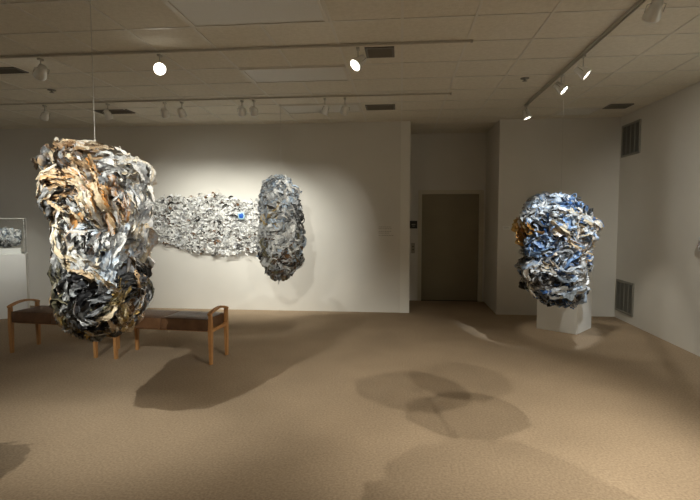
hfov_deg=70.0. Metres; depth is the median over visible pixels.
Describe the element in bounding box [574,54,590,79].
lamp
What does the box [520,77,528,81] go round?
sprinkler head
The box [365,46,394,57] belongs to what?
ceiling vent
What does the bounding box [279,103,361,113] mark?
ceiling light panel
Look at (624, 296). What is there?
air vent
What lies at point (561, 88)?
lamp
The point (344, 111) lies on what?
lamp
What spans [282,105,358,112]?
diffuser
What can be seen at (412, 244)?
panel
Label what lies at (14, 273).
pedestal
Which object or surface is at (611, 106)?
ceiling vent
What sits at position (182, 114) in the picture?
lamp
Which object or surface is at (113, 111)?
ceiling vent
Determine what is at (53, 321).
cushion
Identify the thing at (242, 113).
lamp
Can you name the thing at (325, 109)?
lamp
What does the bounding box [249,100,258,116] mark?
lamp
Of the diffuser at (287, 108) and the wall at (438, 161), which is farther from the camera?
the wall at (438, 161)
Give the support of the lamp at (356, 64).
hanging from the track at (450, 41)
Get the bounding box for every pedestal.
[0,252,29,318]
[537,262,592,334]
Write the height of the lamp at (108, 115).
0.221 m
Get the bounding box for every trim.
[0,0,699,133]
[400,121,410,312]
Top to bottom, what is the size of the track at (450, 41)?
0.022 m
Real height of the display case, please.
0.583 m
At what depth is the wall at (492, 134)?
9.03 m
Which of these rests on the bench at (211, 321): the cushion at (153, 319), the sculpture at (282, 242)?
the cushion at (153, 319)
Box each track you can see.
[0,40,472,58]
[0,93,451,104]
[524,0,646,106]
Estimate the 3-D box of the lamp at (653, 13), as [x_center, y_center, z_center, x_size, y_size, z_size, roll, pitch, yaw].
[2.137,-1.703,3.514,0.131,0.208,0.158,0,4,6]
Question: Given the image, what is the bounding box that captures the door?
[417,190,483,301]
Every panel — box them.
[163,0,328,27]
[239,66,349,83]
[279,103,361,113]
[411,243,414,252]
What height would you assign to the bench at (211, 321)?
0.623 m
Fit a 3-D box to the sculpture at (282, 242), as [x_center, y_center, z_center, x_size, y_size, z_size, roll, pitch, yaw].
[-0.997,-0.790,7.155,0.740,2.574,0.743,0,4,-4]
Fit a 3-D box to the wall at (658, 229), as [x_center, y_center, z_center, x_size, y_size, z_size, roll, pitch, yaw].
[3.788,-0.096,1.763,0.120,3.260,12.920,0,4,6]
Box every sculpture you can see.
[0,228,21,247]
[31,0,158,341]
[255,125,306,283]
[511,75,603,309]
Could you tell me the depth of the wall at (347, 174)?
8.77 m
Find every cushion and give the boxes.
[11,305,53,323]
[51,314,58,323]
[134,309,178,328]
[161,311,223,330]
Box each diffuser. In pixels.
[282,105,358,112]
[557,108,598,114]
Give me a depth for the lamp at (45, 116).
7.04 m
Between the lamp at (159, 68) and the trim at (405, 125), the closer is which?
the lamp at (159, 68)
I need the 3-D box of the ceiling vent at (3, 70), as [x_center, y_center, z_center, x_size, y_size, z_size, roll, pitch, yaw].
[-3.777,-1.964,5.484,0.400,0.022,0.190,0,4,6]
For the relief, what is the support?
attached to the wall at (347, 174)
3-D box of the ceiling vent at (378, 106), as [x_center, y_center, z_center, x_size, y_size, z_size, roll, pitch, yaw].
[0.446,-2.086,7.322,0.430,0.022,0.310,0,4,6]
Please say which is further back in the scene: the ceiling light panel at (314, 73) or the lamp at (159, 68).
the ceiling light panel at (314, 73)
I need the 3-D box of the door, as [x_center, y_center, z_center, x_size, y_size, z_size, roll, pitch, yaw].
[1.962,-0.081,9.808,1.250,2.170,0.120,0,4,6]
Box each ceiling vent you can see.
[0,67,28,73]
[94,109,134,113]
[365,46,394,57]
[365,104,394,109]
[602,103,633,108]
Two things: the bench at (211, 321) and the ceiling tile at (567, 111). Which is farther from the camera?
the ceiling tile at (567, 111)
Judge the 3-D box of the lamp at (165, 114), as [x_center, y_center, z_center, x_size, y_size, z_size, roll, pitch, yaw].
[-2.545,-1.919,6.880,0.123,0.221,0.142,0,4,6]
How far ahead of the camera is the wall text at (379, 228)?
8.58 m
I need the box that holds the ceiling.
[0,0,699,133]
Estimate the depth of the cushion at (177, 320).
5.64 m
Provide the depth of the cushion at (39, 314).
6.00 m
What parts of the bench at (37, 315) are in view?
leg, arm, leg, leg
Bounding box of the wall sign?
[410,221,416,227]
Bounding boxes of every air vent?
[615,279,633,316]
[621,119,641,157]
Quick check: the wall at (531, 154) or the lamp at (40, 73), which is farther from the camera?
the wall at (531, 154)
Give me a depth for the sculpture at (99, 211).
3.29 m
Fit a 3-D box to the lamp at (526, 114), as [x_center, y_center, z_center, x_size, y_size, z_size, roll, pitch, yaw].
[2.506,-1.943,7.072,0.130,0.198,0.132,0,4,6]
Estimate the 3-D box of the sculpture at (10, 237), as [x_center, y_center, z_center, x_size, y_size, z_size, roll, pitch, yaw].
[-5.677,-0.202,8.292,0.426,0.341,0.307,-2,4,-29]
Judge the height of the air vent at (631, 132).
0.500 m
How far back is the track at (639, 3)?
4.58 m
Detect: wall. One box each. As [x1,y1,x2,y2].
[0,121,400,312]
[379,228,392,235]
[409,133,486,301]
[484,121,498,312]
[495,117,620,316]
[614,82,699,356]
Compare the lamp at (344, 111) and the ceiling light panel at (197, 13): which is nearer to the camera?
the ceiling light panel at (197, 13)
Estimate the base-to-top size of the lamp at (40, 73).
0.215 m
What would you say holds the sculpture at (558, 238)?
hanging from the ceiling
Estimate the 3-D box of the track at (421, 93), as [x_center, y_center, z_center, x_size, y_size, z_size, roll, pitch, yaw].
[-2.794,-2.052,6.899,8.260,0.022,0.032,0,4,6]
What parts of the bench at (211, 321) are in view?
leg, leg, long rail, leg, arm, rail, leg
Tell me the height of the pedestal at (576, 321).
0.980 m
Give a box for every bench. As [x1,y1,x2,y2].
[7,299,119,357]
[113,305,228,364]
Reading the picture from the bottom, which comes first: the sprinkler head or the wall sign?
the wall sign
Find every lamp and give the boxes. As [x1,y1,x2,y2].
[33,58,49,80]
[40,105,49,120]
[103,103,112,119]
[153,54,167,75]
[160,102,169,118]
[177,102,186,117]
[237,100,245,116]
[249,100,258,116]
[320,98,328,115]
[340,98,349,115]
[350,47,365,71]
[522,105,531,119]
[553,74,567,94]
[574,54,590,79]
[642,0,666,22]
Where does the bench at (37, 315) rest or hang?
on the floor
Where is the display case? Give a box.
[0,218,26,254]
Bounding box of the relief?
[152,190,259,257]
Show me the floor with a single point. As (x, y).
(436, 400)
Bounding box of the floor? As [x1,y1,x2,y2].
[0,300,699,499]
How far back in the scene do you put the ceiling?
5.15 m
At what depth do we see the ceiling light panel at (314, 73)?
5.63 m

